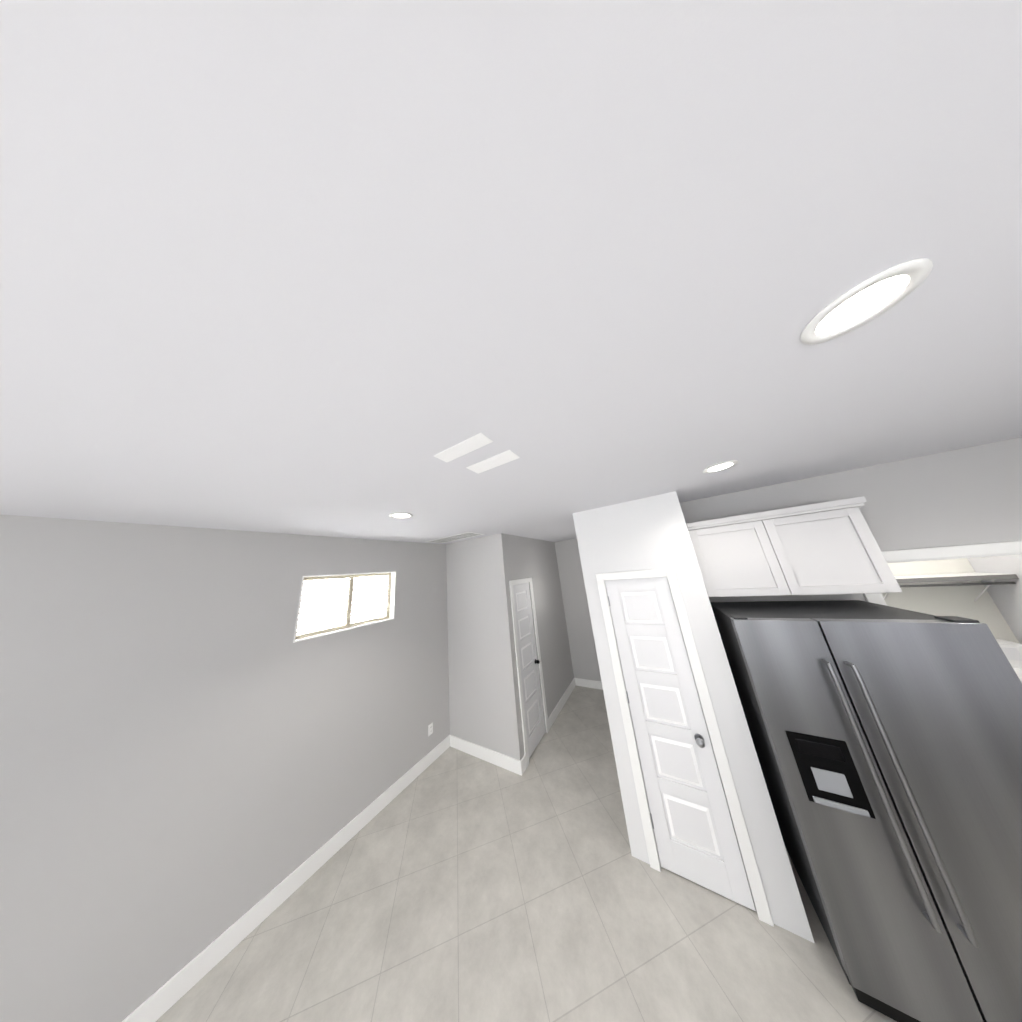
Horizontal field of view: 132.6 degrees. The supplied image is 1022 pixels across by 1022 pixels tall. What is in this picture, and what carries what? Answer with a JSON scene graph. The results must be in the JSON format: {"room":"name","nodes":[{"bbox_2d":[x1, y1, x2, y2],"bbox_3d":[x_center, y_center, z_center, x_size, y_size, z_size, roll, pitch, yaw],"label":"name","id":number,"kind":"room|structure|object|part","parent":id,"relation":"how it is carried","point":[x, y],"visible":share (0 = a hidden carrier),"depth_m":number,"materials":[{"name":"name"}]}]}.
{"room":"kitchen","nodes":[
{"label":"kitchen","id":0,"kind":"room"},
{"bbox_2d":[0,514,449,1021],"bbox_3d":[-2.648,1.425,1.023,0.141,2.840,10.900,-14,-17,29],"label":"wall","id":1,"kind":"structure","parent":0,"point":[201,748],"depth_m":1.49,"materials":[{"name":"grey paint"}]},
{"bbox_2d":[122,735,449,1021],"bbox_3d":[-3.029,2.516,-0.287,0.015,0.130,8.300,-14,-17,29],"label":"baseboard","id":2,"kind":"structure","parent":1,"relation":"attached to","point":[164,998],"depth_m":1.63,"materials":[{"name":"white wood"}]},
{"bbox_2d":[295,573,390,639],"bbox_3d":[-1.885,1.044,2.615,0.043,0.599,0.976,-14,-17,29],"label":"window","id":3,"kind":"structure","parent":1,"relation":"in","point":[331,603],"depth_m":2.55,"materials":[{"name":"beige glass"}]},
{"bbox_2d":[428,722,432,735],"bbox_3d":[-1.067,2.899,2.977,0.008,0.116,0.072,-14,-17,29],"label":"outlet","id":4,"kind":"object","parent":1,"relation":"attached to","point":[430,729],"visible":1,"depth_m":2.97,"materials":[{"name":"white plastic"}]},
{"bbox_2d":[446,535,509,770],"bbox_3d":[-0.532,1.846,3.336,1.020,2.840,0.150,-14,-17,29],"label":"wall","id":5,"kind":"structure","parent":0,"point":[477,686],"depth_m":3.21,"materials":[{"name":"grey paint"}]},
{"bbox_2d":[0,0,1021,543],"bbox_3d":[-0.188,-0.634,-0.023,6.535,0.100,11.200,-14,-17,29],"label":"ceiling","id":6,"kind":"structure","parent":0,"point":[340,268],"depth_m":0.41,"materials":[{"name":"white paint"}]},
{"bbox_2d":[389,512,412,518],"bbox_3d":[-0.964,0.041,1.968,0.188,0.006,0.188,-14,-17,29],"label":"recessed light","id":7,"kind":"object","parent":6,"relation":"in","point":[400,515],"visible":0.98,"depth_m":1.96,"materials":[{"name":"white plastic"}]},
{"bbox_2d":[426,532,483,542],"bbox_3d":[-0.862,0.408,3.361,0.900,0.002,0.350,-14,-17,29],"label":"ceiling vent","id":8,"kind":"object","parent":6,"relation":"in","point":[456,537],"visible":1,"depth_m":3.33,"materials":[{"name":"white metal"}]},
{"bbox_2d":[434,433,492,461],"bbox_3d":[-0.226,-0.287,1.039,0.290,0.002,0.085,-14,-17,29],"label":"ceiling air vent slot","id":9,"kind":"object","parent":6,"relation":"attached to","point":[473,443],"visible":1,"depth_m":1.03,"materials":[{"name":"white metal"}]},
{"bbox_2d":[466,450,519,473],"bbox_3d":[-0.099,-0.257,1.196,0.280,0.002,0.100,-14,-17,29],"label":"ceiling air vent slot","id":10,"kind":"object","parent":6,"relation":"attached to","point":[496,461],"visible":1,"depth_m":1.19,"materials":[{"name":"white metal"}]},
{"bbox_2d":[703,460,737,472],"bbox_3d":[1.467,-0.307,1.574,0.188,0.006,0.188,-14,-17,29],"label":"recessed light","id":11,"kind":"object","parent":6,"relation":"in","point":[720,466],"visible":0.98,"depth_m":1.57,"materials":[{"name":"white plastic"}]},
{"bbox_2d":[800,258,932,344],"bbox_3d":[0.893,-0.522,0.577,0.188,0.006,0.188,-14,-17,29],"label":"recessed light","id":12,"kind":"object","parent":6,"relation":"in","point":[866,301],"visible":1,"depth_m":0.56,"materials":[{"name":"white plastic"}]},
{"bbox_2d":[156,686,896,1021],"bbox_3d":[0.091,2.189,-0.793,6.535,0.100,11.200,-14,-17,29],"label":"floor","id":13,"kind":"structure","parent":0,"point":[450,884],"depth_m":1.48,"materials":[{"name":"tile"}]},
{"bbox_2d":[710,600,1021,1021],"bbox_3d":[2.236,1.584,1.418,0.946,1.812,0.882,-14,-17,29],"label":"refrigerator","id":14,"kind":"object","parent":13,"relation":"on","point":[887,741],"visible":0.98,"depth_m":1.14,"materials":[{"name":"grey metal"}]},
{"bbox_2d":[996,639,1021,682],"bbox_3d":[4.555,1.863,1.999,0.692,1.140,0.716,-14,-17,29],"label":"dryer","id":15,"kind":"object","parent":13,"relation":"on","point":[1012,651],"visible":0.17,"depth_m":2.15,"materials":[{"name":"white"}]},
{"bbox_2d":[494,533,577,775],"bbox_3d":[0.555,1.906,3.953,0.160,2.840,2.335,-14,-17,29],"label":"wall","id":16,"kind":"structure","parent":0,"point":[522,659],"depth_m":3.44,"materials":[{"name":"grey paint"}]},
{"bbox_3d":[0.700,3.186,3.523,2.318,0.130,2.219,-14,-17,29],"label":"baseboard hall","id":17,"kind":"part","parent":16,"relation":"part of","materials":[{"name":"white wood"}]},
{"bbox_3d":[0.262,2.137,3.252,0.108,2.072,0.562,-14,-17,29],"label":"door hall","id":18,"kind":"part","parent":16,"relation":"part of","materials":[{"name":"white wood"}]},
{"bbox_3d":[0.266,2.104,3.257,0.018,2.150,0.706,-14,-17,29],"label":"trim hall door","id":19,"kind":"part","parent":16,"relation":"part of","materials":[{"name":"white wood"}]},
{"bbox_2d":[558,539,602,689],"bbox_3d":[1.720,1.949,4.533,1.233,2.840,0.135,-14,-17,29],"label":"wall","id":20,"kind":"structure","parent":0,"point":[582,641],"depth_m":4.62,"materials":[{"name":"grey paint"}]},
{"bbox_2d":[572,512,643,861],"bbox_3d":[1.529,1.596,3.168,0.120,2.840,2.497,-14,-17,29],"label":"wall","id":21,"kind":"structure","parent":0,"point":[610,700],"depth_m":2.04,"materials":[{"name":"white paint"}]},
{"bbox_2d":[580,491,814,942],"bbox_3d":[1.308,1.278,1.923,0.851,2.840,0.137,-14,-17,29],"label":"wall","id":22,"kind":"structure","parent":0,"point":[693,786],"depth_m":1.79,"materials":[{"name":"white paint"}]},
{"bbox_3d":[1.251,1.643,1.834,0.528,2.092,0.116,-14,-17,29],"label":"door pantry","id":23,"kind":"part","parent":22,"relation":"part of","materials":[{"name":"white wood"}]},
{"bbox_3d":[1.249,1.610,1.841,0.668,2.171,0.018,-14,-17,29],"label":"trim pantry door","id":24,"kind":"part","parent":22,"relation":"part of","materials":[{"name":"white wood"}]},
{"bbox_2d":[680,437,1021,601],"bbox_3d":[3.080,1.027,1.643,2.731,2.840,0.120,-14,-17,29],"label":"wall","id":25,"kind":"structure","parent":0,"point":[972,495],"depth_m":1.74,"materials":[{"name":"grey paint"}]},
{"bbox_2d":[686,496,901,596],"bbox_3d":[2.253,0.363,1.967,1.050,0.665,0.432,-14,-17,29],"label":"upper cabinet","id":26,"kind":"object","parent":25,"relation":"attached to","point":[830,547],"visible":0.92,"depth_m":1.77,"materials":[{"name":"white wood"}]},
{"bbox_2d":[863,541,1021,605],"bbox_3d":[3.348,1.298,1.409,0.986,2.146,0.140,-14,-17,29],"label":"door frame","id":27,"kind":"structure","parent":25,"relation":"attached to","point":[1011,548],"depth_m":1.64,"materials":[{"name":"white wood"}]},
{"bbox_2d":[881,558,1019,643],"bbox_3d":[4.384,1.213,2.801,1.725,2.840,0.100,-14,-17,29],"label":"wall","id":28,"kind":"structure","parent":0,"point":[958,601],"depth_m":2.49,"materials":[{"name":"white paint"}]},
{"bbox_2d":[884,572,1018,600],"bbox_3d":[4.294,0.953,2.657,1.619,0.288,0.325,-14,-17,29],"label":"shelf","id":29,"kind":"object","parent":28,"relation":"attached to","point":[976,576],"visible":0.38,"depth_m":2.35,"materials":[{"name":"silver metal"}]},
{"bbox_2d":[967,555,1021,643],"bbox_3d":[2.439,0.097,-2.002,0.120,2.840,10.700,-14,-17,29],"label":"wall","id":30,"kind":"structure","parent":0,"point":[1007,599],"depth_m":2.26,"materials":[{"name":"grey paint"}]}
]}

